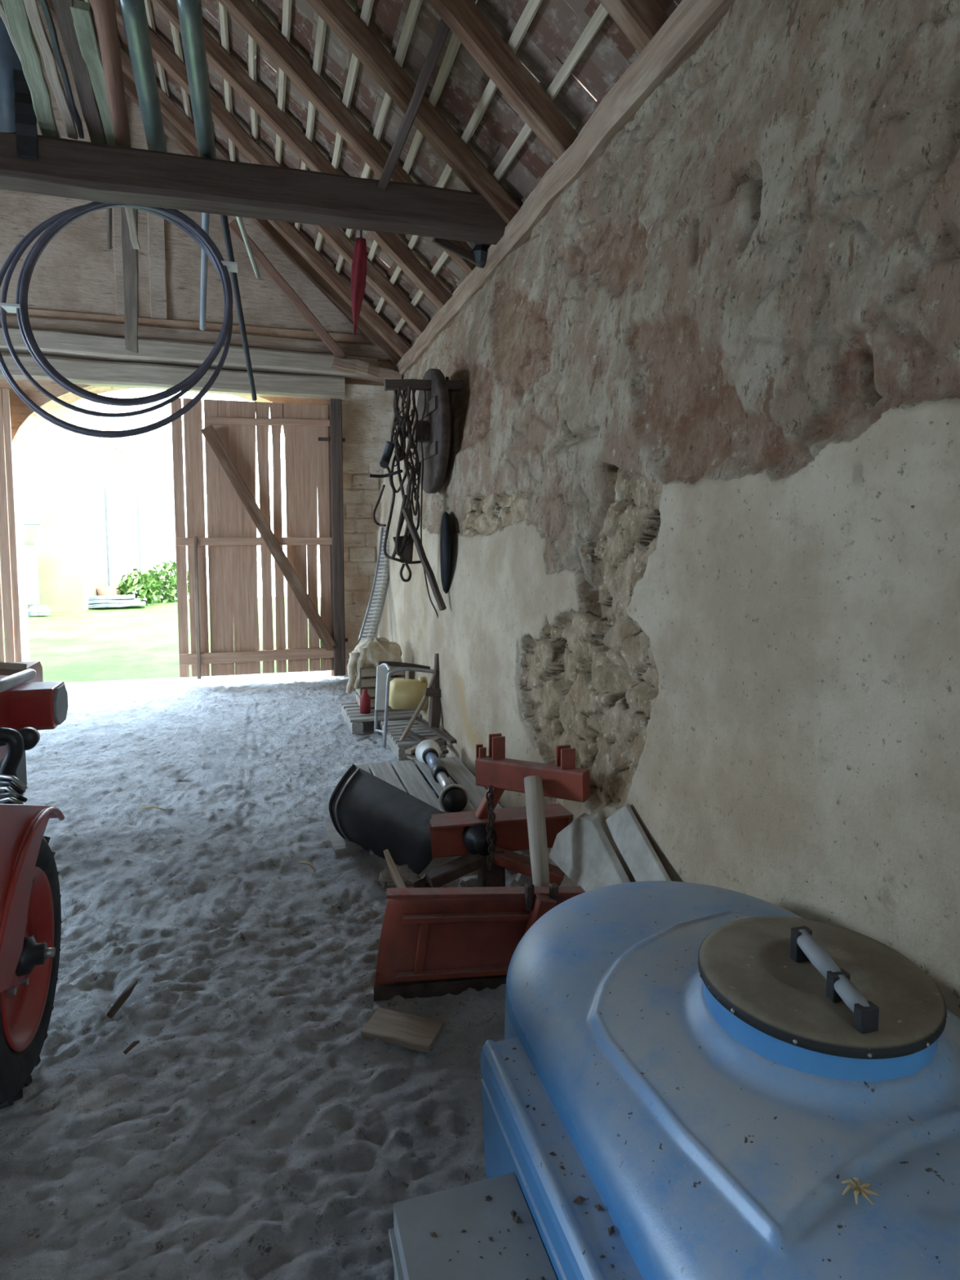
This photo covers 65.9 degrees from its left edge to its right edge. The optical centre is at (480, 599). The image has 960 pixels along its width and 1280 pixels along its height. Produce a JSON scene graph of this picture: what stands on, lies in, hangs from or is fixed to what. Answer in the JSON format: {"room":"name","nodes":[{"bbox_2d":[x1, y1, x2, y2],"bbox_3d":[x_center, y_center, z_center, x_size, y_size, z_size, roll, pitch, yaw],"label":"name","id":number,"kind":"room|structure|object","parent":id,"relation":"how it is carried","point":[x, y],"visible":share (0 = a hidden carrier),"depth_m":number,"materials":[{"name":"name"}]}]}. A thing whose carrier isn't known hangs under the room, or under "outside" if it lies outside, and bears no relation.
{"room":"farm building","nodes":[
{"label":"farm building","id":0,"kind":"room"},
{"bbox_2d":[2,596,320,683],"bbox_3d":[-8.834,-0.450,26.266,42.000,0.138,36.700,-1,5,-16],"label":"ground","id":1,"kind":"structure","parent":0,"point":[132,642],"depth_m":12.12,"materials":[{"name":"green plant"}]},
{"bbox_2d":[27,604,38,616],"bbox_3d":[-9.594,0.245,16.000,0.310,0.240,0.310,-1,5,-16],"label":"hay bale","id":2,"kind":"object","parent":1,"relation":"on","point":[33,610],"visible":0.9,"depth_m":15.88},
{"bbox_2d":[37,604,50,616],"bbox_3d":[-9.457,0.242,16.040,0.310,0.240,0.310,-1,5,-16],"label":"hay bale","id":3,"kind":"object","parent":1,"relation":"on","point":[43,610],"visible":0.97,"depth_m":15.94},
{"bbox_2d":[0,398,107,614],"bbox_3d":[-14.145,-2.299,16.300,10.394,5.425,3.512,-2,5,-20],"label":"outbuilding","id":4,"kind":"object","parent":1,"relation":"on","point":[63,484],"visible":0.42,"depth_m":16.89,"materials":[{"name":"white paint"}]},
{"bbox_2d":[96,586,123,595],"bbox_3d":[-9.370,-0.082,18.757,0.672,0.420,0.672,-1,5,-16],"label":"flower pot","id":5,"kind":"object","parent":1,"relation":"on","point":[104,591],"visible":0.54,"depth_m":18.47,"materials":[{"name":"ceramic"}]},
{"bbox_2d":[88,601,145,608],"bbox_3d":[-8.911,0.133,17.963,1.465,0.104,0.464,-2,5,-24],"label":"stone slab","id":6,"kind":"object","parent":1,"relation":"on","point":[141,603],"visible":0.66,"depth_m":17.79,"materials":[{"name":"white stone"}]},
{"bbox_2d":[88,597,140,604],"bbox_3d":[-8.931,0.043,17.984,1.246,0.102,0.473,-2,5,-23],"label":"stone slab","id":7,"kind":"object","parent":6,"relation":"on","point":[135,600],"visible":0.77,"depth_m":17.83,"materials":[{"name":"white stone"}]},
{"bbox_2d":[88,594,135,599],"bbox_3d":[-8.949,-0.046,18.002,1.020,0.095,0.476,-2,5,-22],"label":"stone slab","id":8,"kind":"object","parent":7,"relation":"on","point":[131,596],"visible":0.98,"depth_m":17.85,"materials":[{"name":"grey stone"}]},
{"bbox_2d":[115,568,161,605],"bbox_3d":[-8.686,-0.268,18.832,1.099,1.048,1.053,-1,5,-16],"label":"bush","id":9,"kind":"object","parent":1,"relation":"on","point":[128,584],"visible":0.88,"depth_m":18.64,"materials":[{"name":"green plant"}]},
{"bbox_2d":[148,559,189,603],"bbox_3d":[-8.331,-0.467,19.873,1.227,1.262,1.240,2,5,20],"label":"bush","id":10,"kind":"object","parent":1,"relation":"on","point":[171,589],"visible":0.57,"depth_m":19.61,"materials":[{"name":"green plant"}]},
{"bbox_2d":[98,387,320,599],"bbox_3d":[-5.125,-3.233,23.877,12.121,6.100,5.360,-1,5,-16],"label":"house","id":11,"kind":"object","parent":1,"relation":"on","point":[138,481],"visible":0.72,"depth_m":20.26,"materials":[{"name":"white paint"}]},
{"bbox_2d":[0,0,363,335],"bbox_3d":[-4.949,-4.929,7.691,8.900,3.921,0.300,-1,5,-16],"label":"wall","id":12,"kind":"structure","parent":0,"point":[74,273],"depth_m":7.97,"materials":[{"name":"wood"}]},
{"bbox_2d":[111,94,168,319],"bbox_3d":[-3.670,-4.163,7.966,0.526,2.350,0.090,-1,5,-16],"label":"trim","id":13,"kind":"structure","parent":12,"relation":"attached to","point":[156,224],"depth_m":8.00,"materials":[{"name":"wood"}]},
{"bbox_2d":[0,306,395,676],"bbox_3d":[-4.756,-0.985,8.054,8.300,4.100,0.450,-1,5,-16],"label":"wall","id":14,"kind":"structure","parent":0,"point":[24,420],"depth_m":8.05,"materials":[{"name":"beige paint"}]},
{"bbox_2d":[0,388,22,662],"bbox_3d":[-5.726,-0.574,7.357,1.950,3.090,0.106,-1,5,-16],"label":"door","id":15,"kind":"structure","parent":14,"relation":"in","point":[5,411],"depth_m":7.64,"materials":[{"name":"brown wood"}]},
{"bbox_2d":[0,353,345,399],"bbox_3d":[-5.069,-2.376,7.557,7.282,0.287,0.234,-1,5,-16],"label":"wooden beam","id":16,"kind":"structure","parent":14,"relation":"attached to","point":[77,371],"depth_m":7.97,"materials":[{"name":"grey wood"}]},
{"bbox_2d":[0,326,377,381],"bbox_3d":[-4.878,-2.653,7.544,7.654,0.354,0.280,-1,5,-16],"label":"wooden beam","id":17,"kind":"structure","parent":14,"relation":"attached to","point":[53,343],"depth_m":7.91,"materials":[{"name":"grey wood"}]},
{"bbox_2d":[228,218,346,357],"bbox_3d":[-2.098,-3.370,8.135,1.253,1.357,0.103,-2,5,-24],"label":"brace timber","id":18,"kind":"object","parent":17,"relation":"on","point":[260,257],"visible":0.9,"depth_m":8.10,"materials":[{"name":"brown wood"}]},
{"bbox_2d":[0,314,388,361],"bbox_3d":[-4.835,-2.838,7.646,7.801,0.222,0.211,-1,5,-16],"label":"trim","id":19,"kind":"structure","parent":14,"relation":"attached to","point":[85,326],"depth_m":8.06,"materials":[{"name":"brown wood"}]},
{"bbox_2d":[0,670,550,1279],"bbox_3d":[-3.268,1.413,2.420,7.845,0.101,12.275,-1,5,-16],"label":"floor","id":20,"kind":"structure","parent":0,"point":[251,1130],"depth_m":2.46,"materials":[{"name":"grey sand"}]},
{"bbox_2d":[0,661,68,1109],"bbox_3d":[-2.085,0.845,2.680,1.351,1.120,2.788,-1,5,-14],"label":"tractor","id":21,"kind":"object","parent":20,"relation":"on","point":[30,904],"visible":1,"depth_m":2.27,"materials":[{"name":"metal"}]},
{"bbox_2d":[0,661,43,760],"bbox_3d":[-2.400,0.530,3.460,0.420,0.340,0.900,-1,5,-16],"label":"hood","id":22,"kind":"object","parent":21,"relation":"attached to","point":[7,707],"depth_m":3.42,"materials":[{"name":"red paint"}]},
{"bbox_2d":[9,680,68,731],"bbox_3d":[-2.167,0.513,3.559,0.285,0.195,0.260,-1,5,-16],"label":"lamp","id":23,"kind":"object","parent":21,"relation":"attached to","point":[41,705],"depth_m":3.46,"materials":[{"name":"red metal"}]},
{"bbox_2d":[106,978,137,1017],"bbox_3d":[-1.225,1.372,2.557,0.033,0.044,0.175,0,5,4],"label":"twig","id":24,"kind":"object","parent":20,"relation":"on","point":[126,993],"visible":1,"depth_m":2.53,"materials":[{"name":"brown wood"}]},
{"bbox_2d":[123,1040,139,1054],"bbox_3d":[-1.083,1.393,2.304,0.049,0.031,0.016,-4,6,-42],"label":"twig","id":25,"kind":"object","parent":20,"relation":"on","point":[134,1043],"visible":1,"depth_m":2.30,"materials":[{"name":"brown wood"}]},
{"bbox_2d":[137,805,164,810],"bbox_3d":[-1.933,1.230,4.370,0.213,0.030,0.016,2,5,24],"label":"twig","id":26,"kind":"object","parent":20,"relation":"on","point":[144,806],"visible":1,"depth_m":4.37,"materials":[{"name":"wood"}]},
{"bbox_2d":[299,861,315,871],"bbox_3d":[-0.830,1.292,3.594,0.021,0.032,0.166,-4,6,-39],"label":"twig","id":27,"kind":"object","parent":20,"relation":"on","point":[309,864],"visible":1,"depth_m":3.59,"materials":[{"name":"wood"}]},
{"bbox_2d":[325,823,364,853],"bbox_3d":[-0.695,1.272,3.979,0.220,0.025,0.360,-2,5,-19],"label":"board","id":28,"kind":"object","parent":20,"relation":"on","point":[340,845],"visible":0.46,"depth_m":3.85,"materials":[{"name":"brown wood"}]},
{"bbox_2d":[341,701,421,734],"bbox_3d":[-0.884,1.014,6.514,0.594,0.119,0.760,-1,5,-16],"label":"pallet","id":29,"kind":"object","parent":20,"relation":"on","point":[351,713],"visible":0.46,"depth_m":6.26,"materials":[{"name":"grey wood"}]},
{"bbox_2d":[360,688,370,713],"bbox_3d":[-0.979,0.867,6.317,0.090,0.200,0.090,-1,5,-16],"label":"bottle","id":30,"kind":"object","parent":29,"relation":"on","point":[365,699],"visible":1,"depth_m":6.29,"materials":[{"name":"red plastic"}]},
{"bbox_2d":[355,666,405,706],"bbox_3d":[-0.892,0.762,6.627,0.398,0.360,0.318,-1,5,-16],"label":"crate","id":31,"kind":"object","parent":29,"relation":"on","point":[370,684],"visible":0.27,"depth_m":6.45,"materials":[{"name":"grey wood"}]},
{"bbox_2d":[346,637,402,693],"bbox_3d":[-0.956,0.571,6.628,0.520,0.462,0.375,-1,5,-16],"label":"heap","id":32,"kind":"object","parent":31,"relation":"on","point":[367,654],"visible":0.68,"depth_m":6.47,"materials":[{"name":"fabric"}]},
{"bbox_2d":[377,866,395,890],"bbox_3d":[-0.434,1.290,3.439,0.087,0.121,0.109,-4,6,-38],"label":"rubble stone","id":33,"kind":"object","parent":20,"relation":"on","point":[385,878],"visible":0.68,"depth_m":3.41,"materials":[{"name":"grey stone"}]},
{"bbox_2d":[360,1007,444,1053],"bbox_3d":[-0.250,1.395,2.405,0.238,0.027,0.132,2,5,19],"label":"plank","id":34,"kind":"object","parent":20,"relation":"on","point":[410,1031],"visible":1,"depth_m":2.39,"materials":[{"name":"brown wood"}]},
{"bbox_2d":[396,864,420,884],"bbox_3d":[-0.347,1.290,3.456,0.162,0.115,0.118,3,5,30],"label":"rubble stone","id":35,"kind":"object","parent":20,"relation":"on","point":[409,877],"visible":0.57,"depth_m":3.41,"materials":[{"name":"grey stone"}]},
{"bbox_2d":[406,754,417,759],"bbox_3d":[-0.495,1.148,5.396,0.225,0.028,0.058,2,5,29],"label":"plank","id":36,"kind":"object","parent":20,"relation":"on","point":[412,757],"visible":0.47,"depth_m":5.38,"materials":[{"name":"grey wood"}]},
{"bbox_2d":[381,718,445,760],"bbox_3d":[-0.532,1.081,5.786,0.372,0.119,0.760,-1,5,-16],"label":"pallet","id":37,"kind":"object","parent":20,"relation":"on","point":[394,732],"visible":0.6,"depth_m":5.65,"materials":[{"name":"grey wood"}]},
{"bbox_2d":[373,661,436,747],"bbox_3d":[-0.550,0.793,5.717,0.520,0.611,0.470,-1,5,-16],"label":"frame","id":38,"kind":"object","parent":37,"relation":"on","point":[384,673],"visible":0.98,"depth_m":5.61,"materials":[{"name":"metal"}]},
{"bbox_2d":[388,675,428,710],"bbox_3d":[-0.579,0.776,6.062,0.350,0.282,0.250,-1,5,-16],"label":"canister","id":39,"kind":"object","parent":37,"relation":"on","point":[404,694],"visible":0.75,"depth_m":5.96,"materials":[{"name":"beige plastic"}]},
{"bbox_2d":[401,728,448,754],"bbox_3d":[-0.407,1.027,5.386,0.055,0.031,0.667,-3,5,-30],"label":"plank","id":40,"kind":"object","parent":37,"relation":"on","point":[443,751],"visible":0.58,"depth_m":5.42,"materials":[{"name":"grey wood"}]},
{"bbox_2d":[404,733,447,754],"bbox_3d":[-0.330,1.010,5.294,0.058,0.029,0.648,3,5,30],"label":"plank","id":41,"kind":"object","parent":40,"relation":"on","point":[437,739],"visible":0.37,"depth_m":5.08,"materials":[{"name":"grey wood"}]},
{"bbox_2d":[410,716,456,743],"bbox_3d":[-0.352,0.967,5.530,0.059,0.039,0.849,-2,5,-24],"label":"plank","id":42,"kind":"object","parent":41,"relation":"on","point":[437,731],"visible":0.88,"depth_m":5.41,"materials":[{"name":"brown wood"}]},
{"bbox_2d":[424,653,440,729],"bbox_3d":[-0.302,0.700,5.615,0.270,0.582,0.170,-1,5,-16],"label":"fence post","id":43,"kind":"object","parent":42,"relation":"on","point":[434,715],"visible":0.44,"depth_m":5.56,"materials":[{"name":"brown wood"}]},
{"bbox_2d":[344,756,502,854],"bbox_3d":[-0.353,1.176,4.384,0.760,0.119,1.166,-1,5,-16],"label":"pallet","id":44,"kind":"object","parent":20,"relation":"on","point":[414,777],"visible":0.28,"depth_m":4.57,"materials":[{"name":"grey wood"}]},
{"bbox_2d":[415,739,469,813],"bbox_3d":[-0.242,1.052,4.474,0.169,0.169,1.098,-1,5,-13],"label":"shaft","id":45,"kind":"object","parent":44,"relation":"on","point":[455,797],"visible":1,"depth_m":4.28,"materials":[{"name":"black metal"}]},
{"bbox_2d":[413,875,440,887],"bbox_3d":[-0.232,1.300,3.330,0.128,0.124,0.117,-1,5,-16],"label":"rubble stone","id":46,"kind":"object","parent":20,"relation":"on","point":[423,882],"visible":0.24,"depth_m":3.31,"materials":[{"name":"stone"}]},
{"bbox_2d":[440,878,459,887],"bbox_3d":[-0.152,1.292,3.399,0.113,0.125,0.098,2,5,21],"label":"rubble stone","id":47,"kind":"object","parent":20,"relation":"on","point":[454,883],"visible":0.14,"depth_m":3.36,"materials":[{"name":"grey stone"}]},
{"bbox_2d":[328,764,573,887],"bbox_3d":[-0.237,1.034,3.409,1.330,0.598,0.568,2,5,28],"label":"machine","id":48,"kind":"object","parent":20,"relation":"on","point":[366,811],"visible":0.98,"depth_m":3.30,"materials":[{"name":"metal"}]},
{"bbox_2d":[459,870,478,887],"bbox_3d":[-0.030,1.296,3.379,0.127,0.114,0.121,-1,5,-16],"label":"rubble stone","id":49,"kind":"object","parent":20,"relation":"on","point":[470,880],"visible":0.5,"depth_m":3.35,"materials":[{"name":"grey stone"}]},
{"bbox_2d":[388,1172,557,1279],"bbox_3d":[0.067,1.278,0.903,0.221,0.490,0.795,-1,5,-16],"label":"plastic box","id":50,"kind":"object","parent":20,"relation":"on","point":[417,1255],"visible":1,"depth_m":1.18,"materials":[{"name":"grey plastic"}]},
{"bbox_2d":[429,1195,545,1279],"bbox_3d":[0.030,1.017,1.051,0.177,0.008,0.389,-1,5,-16],"label":"crumbs","id":51,"kind":"object","parent":50,"relation":"on","point":[517,1220],"visible":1,"depth_m":1.18,"materials":[{"name":"brown soil"}]},
{"bbox_2d":[373,733,590,1000],"bbox_3d":[0.137,1.000,2.728,0.767,0.780,0.796,2,5,29],"label":"implement","id":52,"kind":"object","parent":20,"relation":"on","point":[434,941],"visible":0.81,"depth_m":2.66,"materials":[{"name":"orange paint"}]},
{"bbox_2d":[383,848,406,888],"bbox_3d":[-0.314,1.090,2.859,0.058,0.182,0.271,-2,5,-24],"label":"plank","id":53,"kind":"object","parent":52,"relation":"on","point":[394,873],"visible":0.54,"depth_m":2.85,"materials":[{"name":"brown wood"}]},
{"bbox_2d":[549,813,631,892],"bbox_3d":[0.408,0.951,2.767,0.108,0.235,0.547,-1,5,-16],"label":"stone slab","id":54,"kind":"object","parent":52,"relation":"on","point":[583,851],"visible":0.77,"depth_m":2.78,"materials":[{"name":"stone"}]},
{"bbox_2d":[510,872,533,886],"bbox_3d":[0.190,1.294,3.373,0.130,0.130,0.113,4,6,44],"label":"rubble stone","id":55,"kind":"object","parent":20,"relation":"on","point":[518,879],"visible":0.41,"depth_m":3.34,"materials":[{"name":"grey stone"}]},
{"bbox_2d":[515,850,529,857],"bbox_3d":[0.187,1.280,3.614,0.174,0.120,0.160,-4,6,-42],"label":"rubble stone","id":56,"kind":"object","parent":20,"relation":"on","point":[518,851],"visible":0.16,"depth_m":3.61,"materials":[{"name":"grey stone"}]},
{"bbox_2d":[480,880,959,1279],"bbox_3d":[0.558,1.045,1.196,0.898,0.909,1.732,-1,5,-16],"label":"water tank","id":57,"kind":"object","parent":20,"relation":"on","point":[710,1066],"visible":1,"depth_m":1.15,"materials":[{"name":"blue plastic"}]},
{"bbox_2d":[504,1047,614,1267],"bbox_3d":[0.197,0.924,1.008,0.046,0.008,0.965,-1,5,-16],"label":"crumbs","id":58,"kind":"object","parent":57,"relation":"on","point":[579,1199],"visible":1,"depth_m":1.13,"materials":[{"name":"brown soil"}]},
{"bbox_2d":[841,1177,879,1204],"bbox_3d":[0.487,0.757,0.950,0.048,0.009,0.040,-1,5,-16],"label":"dry twig","id":59,"kind":"object","parent":57,"relation":"on","point":[862,1189],"visible":1,"depth_m":0.95,"materials":[{"name":"plant"}]},
{"bbox_2d":[36,0,682,366],"bbox_3d":[-3.272,-4.223,2.086,8.962,4.209,12.698,-1,5,-16],"label":"ceiling","id":60,"kind":"structure","parent":0,"point":[319,86],"depth_m":5.06,"materials":[{"name":"brown wood"}]},
{"bbox_2d":[120,207,138,353],"bbox_3d":[-2.593,-2.443,5.497,0.107,0.736,2.090,-2,5,-25],"label":"board","id":61,"kind":"object","parent":60,"relation":"hanging from","point":[130,255],"visible":0.73,"depth_m":5.63,"materials":[{"name":"brown wood"}]},
{"bbox_2d":[200,212,209,330],"bbox_3d":[-1.914,-2.404,5.152,0.049,0.767,1.132,-2,5,-23],"label":"bar","id":62,"kind":"object","parent":60,"relation":"hanging from","point":[205,216],"visible":0.6,"depth_m":5.29,"materials":[{"name":"grey metal"}]},
{"bbox_2d":[340,383,394,677],"bbox_3d":[-1.237,-0.780,8.777,0.788,3.438,0.060,-1,5,-16],"label":"wall pier","id":63,"kind":"object","parent":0,"point":[367,411],"visible":0.52,"depth_m":8.69,"materials":[{"name":"beige brick"}]},
{"bbox_2d":[170,397,347,679],"bbox_3d":[-2.432,-0.674,8.310,1.842,3.160,0.146,-1,5,-16],"label":"door","id":64,"kind":"structure","parent":63,"relation":"attached to","point":[313,446],"depth_m":8.32,"materials":[{"name":"brown wood"}]},
{"bbox_2d":[375,0,959,1017],"bbox_3d":[0.396,-0.558,3.894,0.461,3.762,11.300,-1,5,-16],"label":"wall","id":65,"kind":"structure","parent":0,"point":[700,491],"depth_m":2.17,"materials":[{"name":"beige paint"}]},
{"bbox_2d":[331,355,402,382],"bbox_3d":[-1.289,-2.601,8.431,0.789,0.274,0.226,-1,5,-16],"label":"corbel","id":66,"kind":"object","parent":65,"relation":"attached to","point":[354,366],"visible":0.9,"depth_m":8.34,"materials":[{"name":"brown wood"}]},
{"bbox_2d":[358,527,389,640],"bbox_3d":[-1.051,-0.177,7.700,0.167,1.149,0.690,1,5,17],"label":"corrugated hose","id":67,"kind":"object","parent":65,"relation":"attached to","point":[373,615],"visible":0.86,"depth_m":7.65,"materials":[{"name":"white plastic"}]},
{"bbox_2d":[383,378,463,391],"bbox_3d":[-0.405,-1.592,5.508,0.613,0.101,0.070,-1,5,-16],"label":"bar","id":68,"kind":"object","parent":65,"relation":"attached to","point":[389,384],"visible":0.72,"depth_m":5.46,"materials":[{"name":"brown wood"}]},
{"bbox_2d":[368,386,438,618],"bbox_3d":[-0.549,-0.617,5.543,0.562,2.011,0.203,-1,5,-16],"label":"harness","id":69,"kind":"object","parent":68,"relation":"hanging from","point":[403,548],"visible":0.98,"depth_m":5.50,"materials":[{"name":"leather"}]},
{"bbox_2d":[401,507,446,610],"bbox_3d":[-0.406,-0.295,5.323,0.434,0.729,0.050,4,6,43],"label":"stick","id":70,"kind":"object","parent":69,"relation":"attached to","point":[425,564],"visible":1,"depth_m":5.30,"materials":[{"name":"brown wood"}]},
{"bbox_2d":[412,368,451,493],"bbox_3d":[-0.357,-1.280,5.674,0.300,0.930,0.930,-1,5,-16],"label":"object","id":71,"kind":"object","parent":65,"relation":"attached to","point":[436,425],"visible":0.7,"depth_m":5.43,"materials":[{"name":"leather"}]},
{"bbox_2d":[440,511,450,593],"bbox_3d":[-0.252,-0.340,5.386,0.055,0.599,0.599,0,5,-6],"label":"disc","id":72,"kind":"object","parent":65,"relation":"attached to","point":[445,535],"visible":0.99,"depth_m":5.17,"materials":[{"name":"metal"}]},
{"bbox_2d":[392,0,733,377],"bbox_3d":[0.799,-2.224,3.150,0.299,0.194,11.900,-1,5,-16],"label":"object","id":73,"kind":"structure","parent":65,"relation":"attached to","point":[687,28],"depth_m":3.51,"materials":[{"name":"brown wood"}]},
{"bbox_2d":[0,132,523,244],"bbox_3d":[-3.574,-2.397,3.811,8.022,0.299,0.234,-1,5,-16],"label":"tie beam","id":74,"kind":"structure","parent":73,"relation":"on","point":[68,168],"depth_m":4.37,"materials":[{"name":"brown wood"}]},
{"bbox_2d":[0,16,22,132],"bbox_3d":[-2.622,-2.808,4.073,0.320,0.580,0.320,-1,5,-16],"label":"bucket","id":75,"kind":"object","parent":74,"relation":"on","point":[10,60],"visible":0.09,"depth_m":3.97,"materials":[{"name":"plastic"}]},
{"bbox_2d":[13,69,39,159],"bbox_3d":[-2.441,-2.606,3.986,0.109,0.437,0.032,-1,5,-16],"label":"strap","id":76,"kind":"object","parent":74,"relation":"hanging from","point":[27,138],"visible":0.77,"depth_m":3.98,"materials":[{"name":"black plastic"}]},
{"bbox_2d":[1,0,60,137],"bbox_3d":[-2.173,-2.563,3.607,0.094,0.041,1.278,-2,5,-23],"label":"plank","id":77,"kind":"object","parent":74,"relation":"on","point":[19,24],"visible":0.93,"depth_m":3.51,"materials":[{"name":"grey wood"}]},
{"bbox_2d":[0,0,20,60],"bbox_3d":[-2.210,-2.620,3.585,0.036,0.040,1.025,-1,5,-18],"label":"plank","id":78,"kind":"object","parent":77,"relation":"on","point":[2,14],"visible":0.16,"depth_m":3.31,"materials":[{"name":"grey wood"}]},
{"bbox_2d":[22,0,77,139],"bbox_3d":[-2.078,-2.561,3.608,0.058,0.040,1.192,-2,5,-20],"label":"plank","id":79,"kind":"object","parent":74,"relation":"on","point":[31,6],"visible":0.98,"depth_m":3.52,"materials":[{"name":"grey wood"}]},
{"bbox_2d":[39,0,84,138],"bbox_3d":[-2.029,-2.562,3.607,0.037,0.041,1.193,-2,5,-21],"label":"metal bar","id":80,"kind":"object","parent":79,"relation":"on","point":[51,26],"visible":1,"depth_m":3.53,"materials":[{"name":"metal"}]},
{"bbox_2d":[52,0,106,144],"bbox_3d":[-1.968,-2.577,3.669,0.085,0.037,1.296,-2,5,-21],"label":"plank","id":81,"kind":"object","parent":74,"relation":"on","point":[90,109],"visible":0.82,"depth_m":3.60,"materials":[{"name":"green wood"}]},
{"bbox_2d":[70,0,115,145],"bbox_3d":[-1.919,-2.583,3.754,0.089,0.044,1.268,-2,5,-19],"label":"plank","id":82,"kind":"object","parent":74,"relation":"on","point":[81,11],"visible":0.73,"depth_m":3.46,"materials":[{"name":"wood"}]},
{"bbox_2d":[89,0,131,147],"bbox_3d":[-1.844,-2.600,3.724,0.099,0.099,1.439,-2,5,-22],"label":"wooden plank","id":83,"kind":"object","parent":74,"relation":"on","point":[103,11],"visible":0.82,"depth_m":3.52,"materials":[{"name":"red wood"}]},
{"bbox_2d":[106,208,111,249],"bbox_3d":[-2.351,-2.495,4.701,0.035,0.294,0.724,-2,5,-27],"label":"wooden stick","id":84,"kind":"object","parent":83,"relation":"hanging from","point":[108,210],"visible":0.51,"depth_m":4.86,"materials":[{"name":"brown wood"}]},
{"bbox_2d":[124,207,140,249],"bbox_3d":[-2.267,-2.538,4.775,0.053,0.259,0.808,-2,5,-19],"label":"lath","id":85,"kind":"object","parent":83,"relation":"hanging from","point":[129,211],"visible":0.48,"depth_m":4.96,"materials":[{"name":"grey wood"}]},
{"bbox_2d":[0,201,237,437],"bbox_3d":[-2.211,-1.715,4.518,1.412,1.433,0.183,-1,5,-16],"label":"coil","id":86,"kind":"object","parent":74,"relation":"hanging from","point":[56,223],"visible":0.95,"depth_m":4.48,"materials":[{"name":"plastic"}]},
{"bbox_2d":[118,0,167,152],"bbox_3d":[-1.707,-2.606,3.802,0.104,0.104,1.572,-2,5,-19],"label":"metal pipe","id":87,"kind":"object","parent":74,"relation":"on","point":[133,12],"visible":0.83,"depth_m":3.56,"materials":[{"name":"metal"}]},
{"bbox_2d":[176,0,216,159],"bbox_3d":[-1.438,-2.596,3.803,0.099,0.099,1.585,-1,5,-17],"label":"metal pipe","id":88,"kind":"object","parent":74,"relation":"on","point":[189,11],"visible":0.87,"depth_m":3.56,"materials":[{"name":"metal"}]},
{"bbox_2d":[220,214,257,400],"bbox_3d":[-1.729,-2.146,5.280,0.043,1.181,1.440,-1,5,-9],"label":"rod","id":89,"kind":"object","parent":88,"relation":"hanging from","point":[224,222],"visible":0.77,"depth_m":5.31,"materials":[{"name":"metal"}]},
{"bbox_2d":[235,216,260,278],"bbox_3d":[-1.665,-2.607,5.184,0.039,0.307,1.177,0,5,-6],"label":"rod","id":90,"kind":"object","parent":88,"relation":"hanging from","point":[239,220],"visible":0.61,"depth_m":5.37,"materials":[{"name":"wood"}]},
{"bbox_2d":[351,230,366,334],"bbox_3d":[-0.791,-2.131,4.845,0.101,0.781,0.079,2,5,27],"label":"folded umbrella","id":91,"kind":"object","parent":74,"relation":"hanging from","point":[358,270],"visible":0.97,"depth_m":4.84,"materials":[{"name":"red fabric"}]},
{"bbox_2d":[377,18,449,190],"bbox_3d":[-0.355,-2.796,4.142,0.072,0.609,1.002,-3,5,-31],"label":"pole","id":92,"kind":"object","parent":74,"relation":"on","point":[442,30],"visible":0.9,"depth_m":4.13,"materials":[{"name":"brown wood"}]},
{"bbox_2d":[431,237,476,264],"bbox_3d":[-0.082,-2.422,5.226,0.544,0.200,0.060,-2,5,-27],"label":"pole","id":93,"kind":"object","parent":73,"relation":"on","point":[445,244],"visible":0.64,"depth_m":5.16,"materials":[{"name":"brown wood"}]},
{"bbox_2d":[469,242,491,268],"bbox_3d":[0.039,-2.473,5.276,0.232,0.228,0.235,-1,5,-16],"label":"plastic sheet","id":94,"kind":"object","parent":93,"relation":"on","point":[479,251],"visible":0.44,"depth_m":5.20,"materials":[{"name":"black plastic"}]},
{"bbox_2d":[604,803,671,881],"bbox_3d":[0.544,0.868,2.579,0.056,0.222,0.535,-1,5,-11],"label":"leaning board","id":95,"kind":"object","parent":65,"relation":"attached to","point":[627,833],"visible":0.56,"depth_m":2.58,"materials":[{"name":"wood"}]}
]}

